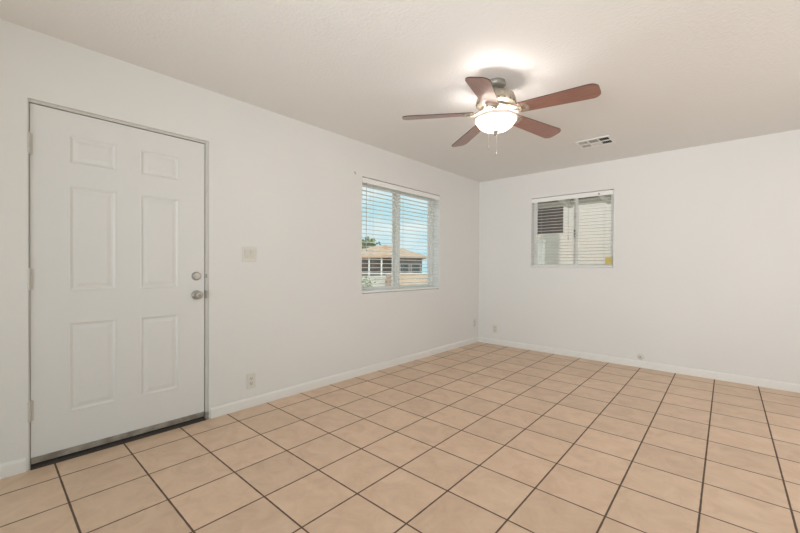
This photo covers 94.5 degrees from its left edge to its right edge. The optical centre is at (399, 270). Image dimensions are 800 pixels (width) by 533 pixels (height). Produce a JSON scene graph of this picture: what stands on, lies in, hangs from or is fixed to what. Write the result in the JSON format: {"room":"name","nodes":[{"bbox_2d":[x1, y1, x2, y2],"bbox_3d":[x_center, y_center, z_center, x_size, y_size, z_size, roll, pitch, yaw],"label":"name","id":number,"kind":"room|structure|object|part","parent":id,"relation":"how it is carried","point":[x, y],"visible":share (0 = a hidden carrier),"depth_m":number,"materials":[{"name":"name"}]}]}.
{"room":"empty living room","nodes":[
{"label":"empty living room","id":0,"kind":"room"},
{"bbox_2d":[0,19,479,470],"bbox_3d":[-1.366,-0.061,2.924,0.160,2.540,7.840,1,1,42],"label":"wall","id":1,"kind":"structure","parent":0,"point":[288,189],"depth_m":3.05,"materials":[{"name":"paint"}]},
{"bbox_2d":[0,457,25,478],"bbox_3d":[-2.944,1.076,1.060,0.012,0.078,2.632,1,1,42],"label":"baseboard","id":2,"kind":"structure","parent":1,"relation":"attached to","point":[11,468],"depth_m":2.00,"materials":[{"name":"white paint"}]},
{"bbox_2d":[27,103,204,465],"bbox_3d":[-1.749,0.084,2.385,0.116,2.023,0.927,1,1,42],"label":"door","id":3,"kind":"structure","parent":1,"relation":"in","point":[115,274],"depth_m":2.33,"materials":[{"name":"white paint"}]},
{"bbox_3d":[-1.461,0.181,2.677,0.067,0.066,0.066,1,1,42],"label":"knob","id":4,"kind":"part","parent":3,"relation":"part of","materials":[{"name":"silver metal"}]},
{"bbox_2d":[30,417,205,469],"bbox_3d":[-1.801,1.102,2.446,0.160,0.014,0.919,1,1,42],"label":"threshold","id":5,"kind":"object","parent":1,"relation":"attached to","point":[75,455],"depth_m":2.33,"materials":[{"name":"grey"}]},
{"bbox_2d":[28,98,208,469],"bbox_3d":[-1.783,0.080,2.436,0.107,2.060,0.948,1,1,42],"label":"trim","id":6,"kind":"structure","parent":1,"relation":"attached to","point":[206,182],"depth_m":2.70,"materials":[{"name":"grey paint"}]},
{"bbox_2d":[204,274,206,298],"bbox_3d":[-1.448,0.121,2.752,0.034,0.187,0.015,1,1,42],"label":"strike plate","id":7,"kind":"structure","parent":1,"relation":"attached to","point":[205,292],"depth_m":2.74,"materials":[{"name":"silver metal"}]},
{"bbox_2d":[205,411,208,419],"bbox_3d":[-1.436,1.082,2.751,0.018,0.054,0.021,1,1,42],"label":"trim","id":8,"kind":"structure","parent":1,"relation":"attached to","point":[207,412],"depth_m":2.74,"materials":[{"name":"white paint"}]},
{"bbox_2d":[242,247,255,261],"bbox_3d":[-1.208,-0.127,2.970,0.012,0.118,0.117,1,1,42],"label":"light switch","id":9,"kind":"object","parent":1,"relation":"attached to","point":[248,253],"visible":1,"depth_m":2.97,"materials":[{"name":"white plastic"}]},
{"bbox_2d":[247,372,255,388],"bbox_3d":[-1.204,0.897,2.993,0.009,0.122,0.074,1,1,42],"label":"wall outlet","id":10,"kind":"object","parent":1,"relation":"attached to","point":[251,378],"visible":1,"depth_m":2.99,"materials":[{"name":"white plastic"}]},
{"bbox_2d":[210,337,478,418],"bbox_3d":[-0.104,1.065,4.217,0.012,0.078,3.915,1,1,42],"label":"baseboard","id":11,"kind":"structure","parent":1,"relation":"attached to","point":[224,409],"depth_m":3.50,"materials":[{"name":"white paint"}]},
{"bbox_2d":[362,183,432,290],"bbox_3d":[-0.034,-0.369,4.475,0.049,1.231,1.378,1,1,42],"label":"window","id":12,"kind":"structure","parent":1,"relation":"in","point":[395,252],"depth_m":4.46,"materials":[{"name":"white plastic"}]},
{"bbox_3d":[-0.236,-0.368,4.234,0.020,1.161,0.679,1,1,42],"label":"sash","id":13,"kind":"part","parent":12,"relation":"part of","materials":[{"name":"white plastic"}]},
{"bbox_2d":[362,177,439,292],"bbox_3d":[0.047,-0.369,4.402,0.070,1.224,1.374,1,1,42],"label":"window blinds","id":14,"kind":"object","parent":12,"relation":"attached to","point":[364,180],"visible":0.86,"depth_m":4.30,"materials":[{"name":"white plastic"}]},
{"bbox_3d":[-0.303,-0.353,4.026,0.053,1.167,0.014,1,1,42],"label":"ladder cord","id":15,"kind":"part","parent":14,"relation":"part of","materials":[{"name":"white fabric"}]},
{"bbox_3d":[0.037,0.233,4.414,0.044,0.020,1.370,1,1,42],"label":"rail","id":16,"kind":"part","parent":14,"relation":"part of","materials":[{"name":"white plastic"}]},
{"bbox_3d":[0.024,-0.354,4.390,0.053,1.167,0.014,1,1,42],"label":"ladder cord","id":17,"kind":"part","parent":14,"relation":"part of","materials":[{"name":"white fabric"}]},
{"bbox_3d":[0.152,-0.369,4.698,0.020,1.161,0.729,1,1,42],"label":"sash","id":18,"kind":"part","parent":12,"relation":"part of","materials":[{"name":"white plastic"}]},
{"bbox_2d":[0,342,799,532],"bbox_3d":[0.462,1.185,1.283,4.820,0.100,7.520,1,1,42],"label":"floor","id":19,"kind":"structure","parent":0,"point":[478,437],"depth_m":2.17,"materials":[{"name":"tile"}]},
{"bbox_2d":[0,0,799,181],"bbox_3d":[0.486,-1.364,1.253,5.200,0.120,7.920,1,1,42],"label":"ceiling","id":20,"kind":"structure","parent":0,"point":[670,75],"depth_m":2.32,"materials":[{"name":"white paint"}]},
{"bbox_2d":[402,77,600,155],"bbox_3d":[0.703,-1.058,2.563,1.226,0.512,1.265,1,1,42],"label":"ceiling fan","id":21,"kind":"object","parent":20,"relation":"hanging from","point":[497,113],"visible":1,"depth_m":2.48,"materials":[{"name":"brown wood"}]},
{"bbox_3d":[0.265,-1.088,2.613,0.496,0.006,0.142,-2,12,3],"label":"fan blade","id":22,"kind":"part","parent":21,"relation":"part of","materials":[{"name":"brown wood"}]},
{"bbox_3d":[0.564,-1.087,2.982,0.142,0.006,0.496,-12,1,-15],"label":"fan blade","id":23,"kind":"part","parent":21,"relation":"part of","materials":[{"name":"brown wood"}]},
{"bbox_3d":[0.508,-1.062,2.218,0.142,0.006,0.496,13,11,22],"label":"fan blade","id":24,"kind":"part","parent":21,"relation":"part of","materials":[{"name":"brown wood"}]},
{"bbox_3d":[0.670,-1.012,2.590,0.275,0.083,0.275,1,1,42],"label":"lamp shade","id":25,"kind":"part","parent":21,"relation":"part of","materials":[{"name":"white glass"}]},
{"bbox_3d":[1.019,-1.083,2.799,0.496,0.006,0.142,3,-13,-31],"label":"fan blade","id":26,"kind":"part","parent":21,"relation":"part of","materials":[{"name":"brown wood"}]},
{"bbox_3d":[0.987,-1.079,2.333,0.496,0.006,0.142,4,-9,39],"label":"fan blade","id":27,"kind":"part","parent":21,"relation":"part of","materials":[{"name":"brown wood"}]},
{"bbox_2d":[574,135,615,148],"bbox_3d":[2.008,-1.313,3.805,0.321,0.010,0.275,1,1,42],"label":"ceiling vent","id":28,"kind":"object","parent":20,"relation":"in","point":[603,140],"visible":1,"depth_m":3.79,"materials":[{"name":"white metal"}]},
{"bbox_2d":[478,129,799,383],"bbox_3d":[3.105,-0.043,4.067,4.960,2.540,0.160,1,1,42],"label":"wall","id":29,"kind":"structure","parent":0,"point":[704,274],"depth_m":4.05,"materials":[{"name":"paint"}]},
{"bbox_2d":[493,325,496,332],"bbox_3d":[1.407,0.875,5.483,0.072,0.120,0.009,1,1,42],"label":"wall outlet","id":30,"kind":"object","parent":29,"relation":"attached to","point":[494,326],"visible":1,"depth_m":5.48,"materials":[{"name":"white plastic"}]},
{"bbox_2d":[534,194,613,264],"bbox_3d":[2.262,-0.508,4.859,1.005,0.943,0.065,1,1,42],"label":"window","id":31,"kind":"structure","parent":29,"relation":"in","point":[612,195],"depth_m":4.82,"materials":[{"name":"white plastic"}]},
{"bbox_3d":[2.109,-0.511,4.994,0.553,0.899,0.020,1,1,42],"label":"sash","id":32,"kind":"part","parent":31,"relation":"part of","materials":[{"name":"white plastic"}]},
{"bbox_2d":[532,189,613,266],"bbox_3d":[2.205,-0.510,4.796,1.001,0.936,0.070,1,1,42],"label":"window blinds","id":33,"kind":"object","parent":31,"relation":"attached to","point":[606,192],"visible":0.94,"depth_m":4.75,"materials":[{"name":"white plastic"}]},
{"bbox_3d":[2.208,-0.052,4.806,0.997,0.020,0.044,1,1,42],"label":"rail","id":34,"kind":"part","parent":33,"relation":"part of","materials":[{"name":"white plastic"}]},
{"bbox_3d":[2.510,-0.491,4.533,0.014,0.879,0.053,1,1,42],"label":"ladder cord","id":35,"kind":"part","parent":33,"relation":"part of","materials":[{"name":"white fabric"}]},
{"bbox_2d":[605,257,611,263],"bbox_3d":[2.526,-0.113,4.478,0.072,0.085,0.001,1,1,42],"label":"tag","id":36,"kind":"object","parent":33,"relation":"attached to","point":[608,260],"visible":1,"depth_m":4.48,"materials":[{"name":"yellow paper"}]},
{"bbox_3d":[2.460,-0.506,4.707,0.464,0.899,0.020,1,1,42],"label":"sash","id":37,"kind":"part","parent":31,"relation":"part of","materials":[{"name":"white plastic"}]},
{"bbox_2d":[478,337,799,392],"bbox_3d":[2.985,1.087,4.063,4.788,0.078,0.012,1,1,42],"label":"baseboard","id":38,"kind":"structure","parent":29,"relation":"attached to","point":[772,384],"depth_m":4.14,"materials":[{"name":"white paint"}]},
{"bbox_2d":[637,354,643,359],"bbox_3d":[2.765,0.998,4.252,0.068,0.068,0.024,1,1,42],"label":"cable jack","id":39,"kind":"object","parent":29,"relation":"attached to","point":[639,356],"visible":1,"depth_m":4.25,"materials":[{"name":"white plastic"}]},
{"label":"outside","id":40,"kind":"structure","parent":0,"visible":0},
{"bbox_3d":[-3.838,1.410,33.724,95.000,0.100,95.000,1,1,42],"label":"ground","id":41,"kind":"structure","parent":40,"visible":0},
{"bbox_2d":[362,274,375,286],"bbox_3d":[-2.028,0.881,21.997,1.333,1.248,1.216,1,1,20],"label":"shrub","id":42,"kind":"object","parent":41,"relation":"on","point":[362,274],"visible":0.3,"depth_m":21.88,"materials":[{"name":"green plant"}]},
{"bbox_2d":[362,236,380,248],"bbox_3d":[-3.639,-1.273,41.981,3.422,5.118,3.250,1,1,42],"label":"leafy tree","id":43,"kind":"object","parent":41,"relation":"on","point":[368,239],"visible":0.23,"depth_m":41.16,"materials":[{"name":"green plant"}]},
{"bbox_2d":[386,273,391,285],"bbox_3d":[-0.713,0.833,23.659,0.380,1.280,0.380,0,1,0],"label":"brick pillar","id":44,"kind":"structure","parent":41,"relation":"on","point":[387,277],"depth_m":23.50,"materials":[{"name":"white"}]},
{"bbox_2d":[362,273,426,286],"bbox_3d":[-0.654,0.824,24.109,4.993,1.290,0.260,0,1,0],"label":"wall","id":45,"kind":"structure","parent":41,"relation":"on","point":[418,275],"depth_m":24.01,"materials":[{"name":"white"}]},
{"bbox_2d":[362,245,426,284],"bbox_3d":[-1.532,-0.520,35.897,8.000,3.750,7.000,0,1,0],"label":"house","id":46,"kind":"structure","parent":41,"relation":"on","point":[403,260],"depth_m":33.16,"materials":[{"name":"beige"}]},
{"bbox_3d":[0.415,-0.080,32.944,0.700,0.950,0.010,0,1,0],"label":"pane","id":47,"kind":"part","parent":46,"relation":"part of","materials":[{"name":"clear glass"}]},
{"bbox_3d":[1.415,-0.074,32.944,0.700,0.950,0.010,0,1,0],"label":"pane","id":48,"kind":"part","parent":46,"relation":"part of","materials":[{"name":"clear glass"}]},
{"bbox_2d":[537,233,559,263],"bbox_3d":[5.409,-0.166,10.334,10.000,3.600,0.200,1,1,42],"label":"wall","id":49,"kind":"structure","parent":41,"relation":"on","point":[551,256],"depth_m":11.01,"materials":[{"name":"beige paint"}]},
{"bbox_3d":[4.924,1.412,6.457,7.500,0.510,5.820,1,1,42],"label":"patio slab","id":50,"kind":"object","parent":41,"relation":"on","visible":0},
{"bbox_2d":[537,239,545,263],"bbox_3d":[3.742,0.153,9.873,0.209,1.930,0.209,1,1,42],"label":"post","id":51,"kind":"object","parent":50,"relation":"on","point":[540,257],"visible":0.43,"depth_m":9.79,"materials":[{"name":"white"}]},
{"bbox_2d":[538,207,562,233],"bbox_3d":[2.129,-0.334,8.966,3.450,2.900,0.180,1,1,42],"label":"shade","id":52,"kind":"object","parent":50,"relation":"on","point":[547,223],"visible":0.11,"depth_m":7.99,"materials":[{"name":"grey"}]},
{"bbox_2d":[538,195,610,210],"bbox_3d":[3.513,-0.291,5.758,5.700,2.890,2.898,1,1,42],"label":"patio cover","id":53,"kind":"object","parent":50,"relation":"on","point":[557,204],"visible":0.02,"depth_m":7.38,"materials":[{"name":"beige"}]},
{"bbox_2d":[559,203,612,267],"bbox_3d":[6.639,-0.645,7.880,6.000,3.600,0.800,1,1,42],"label":"shed","id":54,"kind":"object","parent":50,"relation":"on","point":[566,233],"visible":0.11,"depth_m":9.13,"materials":[{"name":"beige"}]}
]}

